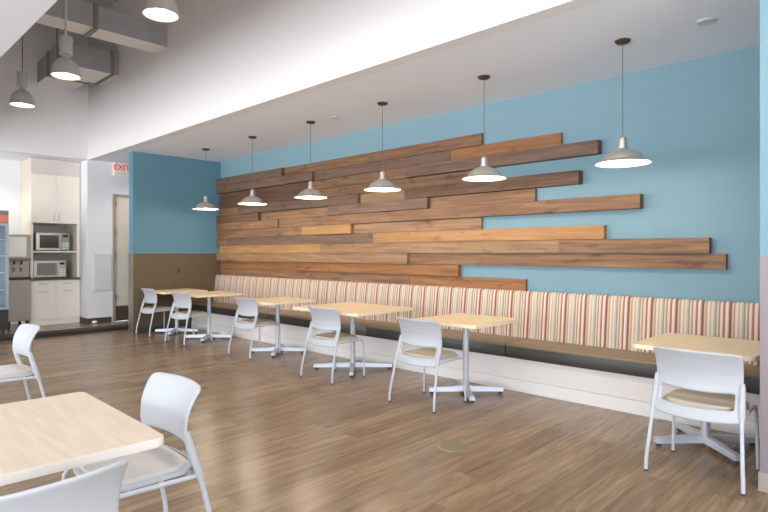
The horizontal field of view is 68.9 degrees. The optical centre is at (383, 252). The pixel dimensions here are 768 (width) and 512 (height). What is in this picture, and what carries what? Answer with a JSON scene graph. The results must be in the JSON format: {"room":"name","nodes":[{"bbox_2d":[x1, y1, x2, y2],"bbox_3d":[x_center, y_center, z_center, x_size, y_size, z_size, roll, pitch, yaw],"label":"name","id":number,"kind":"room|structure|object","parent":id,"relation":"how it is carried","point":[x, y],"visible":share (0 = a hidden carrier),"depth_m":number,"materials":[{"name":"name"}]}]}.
{"room":"eatery","nodes":[
{"label":"eatery","id":0,"kind":"room"},
{"bbox_2d":[0,159,20,323],"bbox_3d":[-9.263,-0.211,8.403,0.200,3.090,8.200,0,0,44],"label":"wall","id":1,"kind":"structure","parent":0,"point":[10,170],"depth_m":10.57,"materials":[{"name":"white paint"}]},
{"bbox_2d":[0,0,82,161],"bbox_3d":[-3.365,-1.836,2.705,16.600,0.160,8.210,0,0,44],"label":"ceiling","id":2,"kind":"structure","parent":0,"point":[16,16],"depth_m":4.25,"materials":[{"name":"white paint"}]},
{"bbox_2d":[0,320,127,334],"bbox_3d":[-8.028,1.364,8.529,1.800,0.060,10.100,0,0,44],"label":"floor","id":3,"kind":"structure","parent":0,"point":[13,327],"depth_m":10.30,"materials":[{"name":"plastic"}]},
{"bbox_2d":[0,210,8,333],"bbox_3d":[-6.646,0.319,9.188,0.670,2.030,0.688,0,0,44],"label":"fridge","id":4,"kind":"object","parent":3,"relation":"on","point":[4,215],"visible":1,"depth_m":9.17,"materials":[{"name":"grey metal"}]},
{"bbox_2d":[8,234,30,328],"bbox_3d":[-6.656,0.504,10.083,0.612,1.660,0.384,0,0,44],"label":"ice dispenser","id":5,"kind":"object","parent":3,"relation":"on","point":[19,309],"visible":0.69,"depth_m":9.91,"materials":[{"name":"silver metal"}]},
{"bbox_2d":[9,277,30,279],"bbox_3d":[-6.656,0.452,10.083,0.612,0.045,0.384,0,0,44],"label":"drip tray","id":6,"kind":"object","parent":5,"relation":"on","point":[10,278],"depth_m":9.88,"materials":[{"name":"grey plastic"}]},
{"bbox_2d":[21,279,79,324],"bbox_3d":[-6.382,0.921,10.728,0.699,0.825,0.828,0,0,44],"label":"base cabinet","id":7,"kind":"object","parent":3,"relation":"on","point":[52,301],"visible":0.87,"depth_m":10.50,"materials":[{"name":"white wood"}]},
{"bbox_2d":[31,276,79,280],"bbox_3d":[-6.389,0.488,10.727,0.690,0.037,0.838,0,0,44],"label":"countertop","id":8,"kind":"structure","parent":7,"relation":"on","point":[66,277],"depth_m":10.54,"materials":[{"name":"grey stone"}]},
{"bbox_2d":[33,260,65,277],"bbox_3d":[-6.370,0.303,10.606,0.416,0.330,0.540,0,0,44],"label":"microwave","id":9,"kind":"object","parent":8,"relation":"on","point":[41,268],"visible":0.97,"depth_m":10.47,"materials":[{"name":"grey plastic"}]},
{"bbox_2d":[21,157,79,278],"bbox_3d":[-6.384,-0.638,10.726,0.699,2.215,0.832,0,0,44],"label":"upper cabinet","id":10,"kind":"object","parent":8,"relation":"on","point":[50,189],"visible":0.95,"depth_m":10.56,"materials":[{"name":"cream-white laminate"},{"name":"metal handles"}]},
{"bbox_2d":[33,232,68,250],"bbox_3d":[-6.335,-0.210,10.642,0.416,0.345,0.560,0,0,44],"label":"microwave","id":11,"kind":"object","parent":10,"relation":"in","point":[45,241],"visible":0.94,"depth_m":10.49,"materials":[{"name":"grey plastic"}]},
{"bbox_2d":[0,324,127,341],"bbox_3d":[-7.255,1.363,7.782,0.350,0.062,10.100,0,0,44],"label":"trim","id":12,"kind":"structure","parent":3,"relation":"attached to","point":[9,337],"depth_m":9.62,"materials":[{"name":"rubber"}]},
{"bbox_2d":[0,22,128,321],"bbox_3d":[-7.226,-1.486,9.646,1.100,5.640,7.380,0,0,44],"label":"wall","id":13,"kind":"structure","parent":0,"point":[57,126],"depth_m":10.32,"materials":[{"name":"white paint"}]},
{"bbox_2d":[80,317,111,323],"bbox_3d":[-5.598,1.284,10.853,0.462,0.100,0.442,0,0,44],"label":"baseboard","id":14,"kind":"structure","parent":13,"relation":"attached to","point":[101,319],"depth_m":10.69,"materials":[{"name":"grey rubber"}]},
{"bbox_2d":[94,254,110,289],"bbox_3d":[-5.391,0.359,10.737,0.020,0.690,0.310,0,0,44],"label":"wall panel","id":15,"kind":"object","parent":13,"relation":"attached to","point":[102,262],"visible":1,"depth_m":10.72,"materials":[{"name":"white"}]},
{"bbox_2d":[113,194,128,321],"bbox_3d":[-4.937,0.094,11.244,0.088,2.480,0.990,0,0,44],"label":"door","id":16,"kind":"structure","parent":13,"relation":"in","point":[120,202],"depth_m":10.99,"materials":[{"name":"beige"}]},
{"bbox_2d":[113,162,128,176],"bbox_3d":[-5.091,-1.639,11.010,0.081,0.265,0.429,0,0,44],"label":"exit sign","id":17,"kind":"object","parent":13,"relation":"attached to","point":[120,169],"visible":0.73,"depth_m":10.95,"materials":[{"name":"white plastic"}]},
{"bbox_2d":[80,0,117,8],"bbox_3d":[-1.486,-4.356,3.858,15.500,0.100,4.240,0,0,44],"label":"ceiling","id":18,"kind":"structure","parent":0,"point":[102,3],"depth_m":9.62,"materials":[{"name":"grey paint"}]},
{"bbox_2d":[9,35,34,107],"bbox_3d":[-5.554,-3.287,8.599,0.338,2.039,0.338,0,0,44],"label":"lamp","id":19,"kind":"object","parent":18,"relation":"hanging from","point":[21,98],"visible":0.98,"depth_m":8.54,"materials":[{"name":"grey metal"}]},
{"bbox_2d":[56,28,57,58],"bbox_3d":[-4.659,-3.456,7.984,0.090,1.700,0.090,0,0,44],"label":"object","id":20,"kind":"object","parent":18,"relation":"hanging from","point":[56,28],"visible":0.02,"depth_m":7.98,"materials":[{"name":"grey metal"}]},
{"bbox_2d":[50,0,80,80],"bbox_3d":[-4.087,-3.287,7.195,0.342,2.039,0.342,0,0,44],"label":"lamp","id":21,"kind":"object","parent":18,"relation":"hanging from","point":[64,68],"visible":1,"depth_m":7.13,"materials":[{"name":"silver metal"}]},
{"bbox_2d":[142,0,178,22],"bbox_3d":[-2.200,-3.324,5.522,0.338,1.964,0.338,0,0,44],"label":"lamp","id":22,"kind":"object","parent":18,"relation":"hanging from","point":[166,11],"visible":1,"depth_m":5.52,"materials":[{"name":"grey metal"}]},
{"bbox_2d":[129,151,220,327],"bbox_3d":[-3.807,-0.181,10.311,0.170,3.150,1.670,0,0,44],"label":"wall","id":23,"kind":"structure","parent":0,"point":[164,190],"depth_m":10.12,"materials":[{"name":"blue paint"}]},
{"bbox_2d":[128,253,132,333],"bbox_3d":[-4.390,0.701,9.708,0.178,1.386,0.008,0,0,44],"label":"trim","id":24,"kind":"structure","parent":23,"relation":"attached to","point":[130,255],"depth_m":9.71,"materials":[{"name":"metal"}]},
{"bbox_2d":[133,323,189,333],"bbox_3d":[-3.965,1.344,10.019,0.010,0.100,1.030,0,0,44],"label":"baseboard","id":25,"kind":"structure","parent":23,"relation":"attached to","point":[140,329],"depth_m":9.90,"materials":[{"name":"grey rubber"}]},
{"bbox_2d":[88,0,602,160],"bbox_3d":[-0.011,-3.031,5.276,15.351,2.550,0.150,0,0,44],"label":"soffit","id":26,"kind":"structure","parent":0,"point":[222,60],"depth_m":6.56,"materials":[{"name":"white paint"}]},
{"bbox_2d":[37,43,118,89],"bbox_3d":[-5.339,-3.201,9.726,1.498,0.410,0.858,0,0,44],"label":"duct","id":27,"kind":"object","parent":26,"relation":"attached to","point":[96,66],"visible":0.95,"depth_m":9.44,"materials":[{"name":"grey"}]},
{"bbox_2d":[36,0,166,53],"bbox_3d":[-4.191,-3.181,7.483,0.406,0.346,2.490,0,0,44],"label":"duct","id":28,"kind":"object","parent":26,"relation":"attached to","point":[86,19],"visible":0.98,"depth_m":7.68,"materials":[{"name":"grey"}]},
{"bbox_2d":[0,328,767,511],"bbox_3d":[-2.783,1.444,3.596,17.000,0.100,10.300,0,0,44],"label":"floor","id":29,"kind":"structure","parent":0,"point":[267,437],"depth_m":4.10,"materials":[{"name":"wood"}]},
{"bbox_2d":[0,323,45,399],"bbox_3d":[-3.022,0.996,4.470,0.561,0.796,0.510,0,0,44],"label":"cafe chair","id":30,"kind":"object","parent":29,"relation":"on","point":[24,336],"visible":0.98,"depth_m":4.54,"materials":[{"name":"grey plastic"}]},
{"bbox_2d":[0,460,127,511],"bbox_3d":[-1.043,0.996,1.579,0.510,0.796,0.561,0,0,44],"label":"cafe chair","id":31,"kind":"object","parent":29,"relation":"on","point":[98,490],"visible":1,"depth_m":1.52,"materials":[{"name":"grey plastic"}]},
{"bbox_2d":[0,392,163,485],"bbox_3d":[-1.416,1.023,2.002,0.900,0.742,0.920,0,0,-45],"label":"cafe table","id":32,"kind":"object","parent":29,"relation":"on","point":[39,437],"visible":1,"depth_m":1.99,"materials":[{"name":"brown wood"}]},
{"bbox_2d":[62,372,211,511],"bbox_3d":[-1.105,0.996,2.526,0.510,0.796,0.561,0,0,-45],"label":"cafe chair","id":33,"kind":"object","parent":29,"relation":"on","point":[167,401],"visible":0.9,"depth_m":2.53,"materials":[{"name":"grey plastic"}]},
{"bbox_2d":[136,288,177,336],"bbox_3d":[-3.904,0.996,9.629,0.561,0.796,0.510,0,0,44],"label":"chair","id":34,"kind":"object","parent":29,"relation":"on","point":[150,296],"visible":0.98,"depth_m":9.47,"materials":[{"name":"grey plastic"}]},
{"bbox_2d":[155,288,207,335],"bbox_3d":[-3.622,1.023,9.791,0.760,0.742,0.780,0,0,44],"label":"pedestal table","id":35,"kind":"object","parent":29,"relation":"on","point":[164,291],"visible":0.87,"depth_m":9.76,"materials":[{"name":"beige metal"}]},
{"bbox_2d":[165,291,211,344],"bbox_3d":[-3.069,0.996,8.808,0.561,0.796,0.510,0,0,39],"label":"chair","id":36,"kind":"object","parent":29,"relation":"on","point":[181,299],"visible":1,"depth_m":8.65,"materials":[{"name":"grey plastic"}]},
{"bbox_2d":[186,291,241,341],"bbox_3d":[-2.839,1.023,9.090,0.760,0.742,0.780,0,0,44],"label":"pedestal table","id":37,"kind":"object","parent":29,"relation":"on","point":[209,294],"visible":0.88,"depth_m":9.06,"materials":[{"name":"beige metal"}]},
{"bbox_2d":[228,296,280,359],"bbox_3d":[-1.778,0.996,7.698,0.561,0.796,0.510,0,0,44],"label":"chair","id":38,"kind":"object","parent":29,"relation":"on","point":[246,306],"visible":1,"depth_m":7.56,"materials":[{"name":"grey plastic"}]},
{"bbox_2d":[251,297,315,356],"bbox_3d":[-1.489,1.023,7.839,0.760,0.742,0.780,0,0,44],"label":"pedestal table","id":39,"kind":"object","parent":29,"relation":"on","point":[277,301],"visible":0.77,"depth_m":7.81,"materials":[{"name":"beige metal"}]},
{"bbox_2d":[300,306,364,383],"bbox_3d":[-0.574,0.996,6.311,0.561,0.796,0.510,0,0,44],"label":"chair","id":40,"kind":"object","parent":29,"relation":"on","point":[327,319],"visible":1,"depth_m":6.17,"materials":[{"name":"grey plastic"}]},
{"bbox_2d":[293,302,413,376],"bbox_3d":[-0.374,1.023,6.733,1.150,0.742,0.950,0,0,44],"label":"pedestal table","id":41,"kind":"object","parent":29,"relation":"on","point":[352,309],"visible":0.98,"depth_m":6.70,"materials":[{"name":"brown wood"}]},
{"bbox_2d":[388,317,466,412],"bbox_3d":[0.413,0.996,5.238,0.561,0.796,0.510,0,0,44],"label":"chair","id":42,"kind":"object","parent":29,"relation":"on","point":[414,332],"visible":1,"depth_m":5.11,"materials":[{"name":"grey plastic"}]},
{"bbox_2d":[438,442,464,451],"bbox_3d":[0.484,1.392,4.025,0.194,0.004,0.194,0,0,44],"label":"floor outlet cover","id":43,"kind":"object","parent":29,"relation":"on","point":[447,446],"visible":1,"depth_m":4.02,"materials":[{"name":"brown metal"}]},
{"bbox_2d":[415,313,518,402],"bbox_3d":[0.812,1.023,5.558,0.760,0.742,0.780,0,0,44],"label":"pedestal table","id":44,"kind":"object","parent":29,"relation":"on","point":[460,320],"visible":0.94,"depth_m":5.53,"materials":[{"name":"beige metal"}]},
{"bbox_2d":[191,275,759,437],"bbox_3d":[-0.117,0.905,7.447,9.098,0.978,0.637,0,0,44],"label":"bench","id":45,"kind":"object","parent":29,"relation":"on","point":[572,347],"visible":0.8,"depth_m":5.76,"materials":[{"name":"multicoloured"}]},
{"bbox_2d":[192,301,291,313],"bbox_3d":[-2.516,0.934,9.704,2.504,0.020,0.547,0,0,44],"label":"seat cushion","id":46,"kind":"object","parent":45,"relation":"on","point":[229,306],"depth_m":9.63,"materials":[{"name":"brown leather"}]},
{"bbox_2d":[267,311,391,326],"bbox_3d":[-0.823,0.934,8.067,2.194,0.020,0.547,0,0,44],"label":"seat cushion","id":47,"kind":"object","parent":45,"relation":"on","point":[303,316],"depth_m":7.90,"materials":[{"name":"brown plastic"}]},
{"bbox_2d":[367,322,527,344],"bbox_3d":[0.694,0.934,6.600,2.014,0.020,0.547,0,0,44],"label":"seat cushion","id":48,"kind":"object","parent":45,"relation":"on","point":[453,334],"depth_m":6.27,"materials":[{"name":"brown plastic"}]},
{"bbox_2d":[213,275,759,365],"bbox_3d":[0.050,0.685,7.620,9.098,0.538,0.156,0,0,44],"label":"cushion","id":49,"kind":"object","parent":45,"relation":"on","point":[593,320],"depth_m":5.96,"materials":[{"name":"fabric"}]},
{"bbox_2d":[505,339,759,378],"bbox_3d":[2.271,0.934,5.075,2.362,0.020,0.547,0,0,44],"label":"seat cushion","id":50,"kind":"object","parent":45,"relation":"on","point":[623,355],"depth_m":5.25,"materials":[{"name":"brown leather"}]},
{"bbox_2d":[633,333,759,463],"bbox_3d":[2.326,1.023,4.052,0.760,0.742,0.780,0,0,44],"label":"pedestal table","id":51,"kind":"object","parent":29,"relation":"on","point":[749,350],"visible":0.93,"depth_m":4.02,"materials":[{"name":"beige wood"}]},
{"bbox_2d":[644,346,759,495],"bbox_3d":[2.041,0.996,3.580,0.561,0.796,0.510,0,0,44],"label":"chair","id":52,"kind":"object","parent":29,"relation":"on","point":[705,379],"visible":1,"depth_m":3.46,"materials":[{"name":"grey plastic"}]},
{"bbox_2d":[97,0,759,163],"bbox_3d":[0.267,-1.831,6.461,16.600,0.150,1.940,0,0,44],"label":"ceiling","id":53,"kind":"structure","parent":0,"point":[577,46],"depth_m":5.36,"materials":[{"name":"white paint"}]},
{"bbox_2d":[192,148,218,209],"bbox_3d":[-3.008,-1.247,9.448,0.436,1.018,0.436,0,0,44],"label":"pendant lamp","id":54,"kind":"object","parent":53,"relation":"hanging from","point":[205,205],"visible":1,"depth_m":9.42,"materials":[{"name":"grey metal"}]},
{"bbox_2d":[238,136,266,204],"bbox_3d":[-1.987,-1.247,8.460,0.436,1.018,0.436,0,0,44],"label":"pendant lamp","id":55,"kind":"object","parent":53,"relation":"hanging from","point":[252,199],"visible":1,"depth_m":8.43,"materials":[{"name":"white metal"}]},
{"bbox_2d":[294,121,326,198],"bbox_3d":[-0.981,-1.247,7.487,0.436,1.018,0.436,0,0,44],"label":"pendant lamp","id":56,"kind":"object","parent":53,"relation":"hanging from","point":[310,193],"visible":1,"depth_m":7.46,"materials":[{"name":"white metal"}]},
{"bbox_2d":[364,102,400,191],"bbox_3d":[-0.017,-1.247,6.556,0.436,1.018,0.436,0,0,44],"label":"pendant lamp","id":57,"kind":"object","parent":53,"relation":"hanging from","point":[381,185],"visible":1,"depth_m":6.53,"materials":[{"name":"white metal"}]},
{"bbox_2d":[462,75,505,181],"bbox_3d":[0.996,-1.247,5.575,0.436,1.018,0.436,0,0,44],"label":"pendant lamp","id":58,"kind":"object","parent":53,"relation":"hanging from","point":[484,173],"visible":1,"depth_m":5.54,"materials":[{"name":"white metal"}]},
{"bbox_2d":[595,38,651,167],"bbox_3d":[1.974,-1.247,4.630,0.436,1.018,0.436,0,0,44],"label":"pendant lamp","id":59,"kind":"object","parent":53,"relation":"hanging from","point":[623,156],"visible":1,"depth_m":4.61,"materials":[{"name":"white metal"}]},
{"bbox_2d":[695,17,716,25],"bbox_3d":[2.437,-1.750,4.239,0.140,0.014,0.140,0,0,44],"label":"sprinkler cover","id":60,"kind":"object","parent":53,"relation":"attached to","point":[709,20],"visible":1,"depth_m":4.22,"materials":[{"name":"grey"}]},
{"bbox_2d":[221,45,759,302],"bbox_3d":[0.944,-0.181,7.017,16.800,3.150,0.200,0,0,44],"label":"wall","id":61,"kind":"structure","parent":0,"point":[697,121],"depth_m":5.37,"materials":[{"name":"blue paint"}]},
{"bbox_2d":[216,238,229,245],"bbox_3d":[-3.046,-0.210,10.666,0.388,0.138,0.102,0,0,44],"label":"plank","id":62,"kind":"object","parent":61,"relation":"attached to","point":[219,241],"visible":0.89,"depth_m":10.61,"materials":[{"name":"brown wood"}]},
{"bbox_2d":[220,207,237,215],"bbox_3d":[-2.882,-0.780,10.549,0.748,0.138,0.042,0,0,44],"label":"plank","id":63,"kind":"object","parent":61,"relation":"attached to","point":[226,211],"visible":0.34,"depth_m":10.55,"materials":[{"name":"brown wood"}]},
{"bbox_2d":[216,213,260,223],"bbox_3d":[-2.673,-0.637,10.304,1.428,0.138,0.103,0,0,44],"label":"plank","id":64,"kind":"object","parent":61,"relation":"attached to","point":[249,216],"visible":0.8,"depth_m":10.19,"materials":[{"name":"brown wood"}]},
{"bbox_2d":[216,219,278,230],"bbox_3d":[-2.465,-0.495,10.102,2.008,0.138,0.104,0,0,44],"label":"plank","id":65,"kind":"object","parent":61,"relation":"attached to","point":[263,224],"visible":0.87,"depth_m":9.98,"materials":[{"name":"brown wood"}]},
{"bbox_2d":[216,168,283,185],"bbox_3d":[-2.429,-1.350,10.068,2.108,0.138,0.104,0,0,44],"label":"plank","id":66,"kind":"object","parent":61,"relation":"attached to","point":[277,172],"visible":0.8,"depth_m":9.94,"materials":[{"name":"brown wood"}]},
{"bbox_2d":[220,261,295,270],"bbox_3d":[-2.263,0.217,9.951,2.428,0.138,0.042,0,0,44],"label":"plank","id":67,"kind":"object","parent":61,"relation":"attached to","point":[223,264],"visible":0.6,"depth_m":9.85,"materials":[{"name":"orange wood"}]},
{"bbox_2d":[218,227,301,237],"bbox_3d":[-2.222,-0.352,9.886,2.658,0.138,0.078,0,0,44],"label":"plank","id":68,"kind":"object","parent":61,"relation":"attached to","point":[288,231],"visible":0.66,"depth_m":9.72,"materials":[{"name":"brown wood"}]},
{"bbox_2d":[219,191,302,208],"bbox_3d":[-2.156,-0.922,9.824,2.758,0.138,0.074,0,0,44],"label":"plank","id":69,"kind":"object","parent":61,"relation":"attached to","point":[283,197],"visible":0.49,"depth_m":9.58,"materials":[{"name":"brown wood"}]},
{"bbox_2d":[220,268,305,278],"bbox_3d":[-2.181,0.360,9.871,2.658,0.138,0.043,0,0,44],"label":"plank","id":70,"kind":"object","parent":61,"relation":"attached to","point":[223,271],"visible":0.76,"depth_m":9.74,"materials":[{"name":"brown wood"}]},
{"bbox_2d":[220,182,307,200],"bbox_3d":[-2.127,-1.065,9.819,2.808,0.138,0.042,0,0,44],"label":"plank","id":71,"kind":"object","parent":61,"relation":"attached to","point":[296,187],"visible":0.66,"depth_m":9.66,"materials":[{"name":"brown wood"}]},
{"bbox_2d":[216,171,315,193],"bbox_3d":[-2.140,-1.208,9.790,2.908,0.138,0.102,0,0,44],"label":"plank","id":72,"kind":"object","parent":61,"relation":"attached to","point":[300,177],"visible":1,"depth_m":9.58,"materials":[{"name":"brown wood"}]},
{"bbox_2d":[219,244,319,252],"bbox_3d":[-2.055,-0.068,9.728,3.038,0.138,0.072,0,0,44],"label":"plank","id":73,"kind":"object","parent":61,"relation":"attached to","point":[302,248],"visible":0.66,"depth_m":9.52,"materials":[{"name":"brown wood"}]},
{"bbox_2d":[261,207,328,219],"bbox_3d":[-1.467,-0.637,9.178,1.868,0.138,0.046,0,0,44],"label":"plank","id":74,"kind":"object","parent":61,"relation":"attached to","point":[322,211],"visible":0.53,"depth_m":9.10,"materials":[{"name":"brown wood"}]},
{"bbox_2d":[238,194,360,213],"bbox_3d":[-1.487,-0.780,9.157,3.188,0.138,0.104,0,0,44],"label":"plank","id":75,"kind":"object","parent":61,"relation":"attached to","point":[352,198],"visible":0.8,"depth_m":8.92,"materials":[{"name":"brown wood"}]},
{"bbox_2d":[228,233,372,245],"bbox_3d":[-1.509,-0.210,9.199,3.858,0.138,0.074,0,0,44],"label":"plank","id":76,"kind":"object","parent":61,"relation":"attached to","point":[363,237],"visible":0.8,"depth_m":8.88,"materials":[{"name":"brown wood"}]},
{"bbox_2d":[216,253,409,263],"bbox_3d":[-1.426,0.075,9.098,4.898,0.138,0.104,0,0,44],"label":"plank","id":77,"kind":"object","parent":61,"relation":"attached to","point":[384,258],"visible":1,"depth_m":8.55,"materials":[{"name":"beige wood"}]},
{"bbox_2d":[284,153,366,175],"bbox_3d":[-0.934,-1.350,8.665,1.988,0.138,0.042,0,0,44],"label":"plank","id":78,"kind":"object","parent":61,"relation":"attached to","point":[362,158],"visible":0.8,"depth_m":8.55,"materials":[{"name":"brown wood"}]},
{"bbox_2d":[302,224,353,234],"bbox_3d":[-0.862,-0.352,8.552,1.148,0.138,0.103,0,0,44],"label":"plank","id":79,"kind":"object","parent":61,"relation":"attached to","point":[342,228],"visible":0.91,"depth_m":8.46,"materials":[{"name":"brown wood"}]},
{"bbox_2d":[279,212,390,227],"bbox_3d":[-0.803,-0.495,8.512,2.588,0.138,0.079,0,0,44],"label":"plank","id":80,"kind":"object","parent":61,"relation":"attached to","point":[378,217],"visible":0.85,"depth_m":8.35,"materials":[{"name":"brown wood"}]},
{"bbox_2d":[306,271,409,284],"bbox_3d":[-0.436,0.360,8.180,2.198,0.138,0.046,0,0,44],"label":"plank","id":81,"kind":"object","parent":61,"relation":"attached to","point":[313,275],"visible":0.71,"depth_m":8.05,"materials":[{"name":"brown wood"}]},
{"bbox_2d":[312,168,405,189],"bbox_3d":[-0.396,-1.065,8.142,2.008,0.138,0.045,0,0,44],"label":"plank","id":82,"kind":"object","parent":61,"relation":"attached to","point":[395,174],"visible":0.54,"depth_m":8.10,"materials":[{"name":"brown wood"}]},
{"bbox_2d":[296,262,460,275],"bbox_3d":[-0.237,0.217,7.971,3.234,0.138,0.072,0,0,44],"label":"plank","id":83,"kind":"object","parent":61,"relation":"attached to","point":[404,269],"visible":1,"depth_m":7.70,"materials":[{"name":"orange wood"}]},
{"bbox_2d":[328,197,429,215],"bbox_3d":[-0.116,-0.637,7.827,1.948,0.138,0.109,0,0,44],"label":"plank","id":84,"kind":"object","parent":61,"relation":"attached to","point":[417,203],"visible":0.86,"depth_m":7.67,"materials":[{"name":"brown wood"}]},
{"bbox_2d":[361,189,403,202],"bbox_3d":[-0.001,-0.780,7.759,0.888,0.138,0.048,0,0,44],"label":"plank","id":85,"kind":"object","parent":61,"relation":"attached to","point":[396,195],"visible":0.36,"depth_m":7.76,"materials":[{"name":"beige wood"}]},
{"bbox_2d":[315,150,450,179],"bbox_3d":[-0.119,-1.208,7.874,2.658,0.138,0.045,0,0,44],"label":"plank","id":86,"kind":"object","parent":61,"relation":"attached to","point":[442,156],"visible":0.86,"depth_m":7.71,"materials":[{"name":"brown wood"}]},
{"bbox_2d":[317,170,471,196],"bbox_3d":[0.062,-0.922,7.702,3.378,0.138,0.042,0,0,44],"label":"plank","id":87,"kind":"object","parent":61,"relation":"attached to","point":[456,177],"visible":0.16,"depth_m":7.39,"materials":[{"name":"brown wood"}]},
{"bbox_2d":[354,217,482,233],"bbox_3d":[0.369,-0.352,7.404,2.213,0.138,0.042,0,0,44],"label":"plank","id":88,"kind":"object","parent":61,"relation":"attached to","point":[462,223],"visible":0.94,"depth_m":7.26,"materials":[{"name":"beige wood"}]},
{"bbox_2d":[367,133,483,162],"bbox_3d":[0.474,-1.350,7.301,1.928,0.138,0.046,0,0,44],"label":"plank","id":89,"kind":"object","parent":61,"relation":"attached to","point":[474,139],"visible":1,"depth_m":7.17,"materials":[{"name":"brown wood"}]},
{"bbox_2d":[320,240,558,252],"bbox_3d":[0.453,-0.068,7.300,3.938,0.138,0.076,0,0,44],"label":"plank","id":90,"kind":"object","parent":61,"relation":"attached to","point":[535,246],"visible":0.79,"depth_m":6.89,"materials":[{"name":"beige wood"}]},
{"bbox_2d":[410,275,527,290],"bbox_3d":[0.971,0.360,6.821,1.710,0.138,0.044,0,0,44],"label":"plank","id":91,"kind":"object","parent":61,"relation":"attached to","point":[447,281],"visible":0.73,"depth_m":6.71,"materials":[{"name":"orange wood"}]},
{"bbox_2d":[430,189,536,207],"bbox_3d":[1.139,-0.637,6.658,1.478,0.138,0.046,0,0,44],"label":"plank","id":92,"kind":"object","parent":61,"relation":"attached to","point":[525,195],"visible":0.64,"depth_m":6.58,"materials":[{"name":"brown wood"}]},
{"bbox_2d":[373,225,606,242],"bbox_3d":[1.045,-0.210,6.726,3.248,0.138,0.078,0,0,44],"label":"plank","id":93,"kind":"object","parent":61,"relation":"attached to","point":[590,231],"visible":1,"depth_m":6.40,"materials":[{"name":"brown wood"}]},
{"bbox_2d":[404,170,582,198],"bbox_3d":[1.162,-0.780,6.596,2.398,0.138,0.102,0,0,44],"label":"plank","id":94,"kind":"object","parent":61,"relation":"attached to","point":[575,177],"visible":0.86,"depth_m":6.37,"materials":[{"name":"brown wood"}]},
{"bbox_2d":[405,139,601,177],"bbox_3d":[1.238,-1.065,6.523,2.588,0.138,0.101,0,0,44],"label":"plank","id":95,"kind":"object","parent":61,"relation":"attached to","point":[592,147],"visible":0.97,"depth_m":6.24,"materials":[{"name":"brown wood"}]},
{"bbox_2d":[451,132,562,159],"bbox_3d":[1.362,-1.208,6.443,1.458,0.138,0.044,0,0,44],"label":"plank","id":96,"kind":"object","parent":61,"relation":"attached to","point":[554,139],"visible":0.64,"depth_m":6.35,"materials":[{"name":"orange wood"}]},
{"bbox_2d":[390,194,643,221],"bbox_3d":[1.290,-0.495,6.473,3.253,0.138,0.101,0,0,44],"label":"plank","id":97,"kind":"object","parent":61,"relation":"attached to","point":[628,201],"visible":1,"depth_m":6.13,"materials":[{"name":"brown wood"}]},
{"bbox_2d":[410,253,726,269],"bbox_3d":[1.670,0.075,6.144,3.655,0.138,0.045,0,0,44],"label":"plank","id":98,"kind":"object","parent":61,"relation":"attached to","point":[667,261],"visible":1,"depth_m":5.77,"materials":[{"name":"brown wood"}]},
{"bbox_2d":[559,237,710,252],"bbox_3d":[2.377,-0.068,5.439,1.412,0.138,0.076,0,0,44],"label":"plank","id":99,"kind":"object","parent":61,"relation":"attached to","point":[652,245],"visible":1,"depth_m":5.34,"materials":[{"name":"brown wood"}]},
{"bbox_2d":[760,0,767,472],"bbox_3d":[2.860,-0.181,3.842,0.170,3.150,1.700,0,0,44],"label":"wall","id":100,"kind":"structure","parent":0,"point":[763,3],"depth_m":3.27,"materials":[{"name":"blue paint"}]},
{"bbox_2d":[758,470,767,492],"bbox_3d":[2.613,1.339,3.586,0.182,0.110,1.012,0,0,44],"label":"baseboard","id":101,"kind":"structure","parent":100,"relation":"attached to","point":[762,477],"depth_m":3.27,"materials":[{"name":"beige"}]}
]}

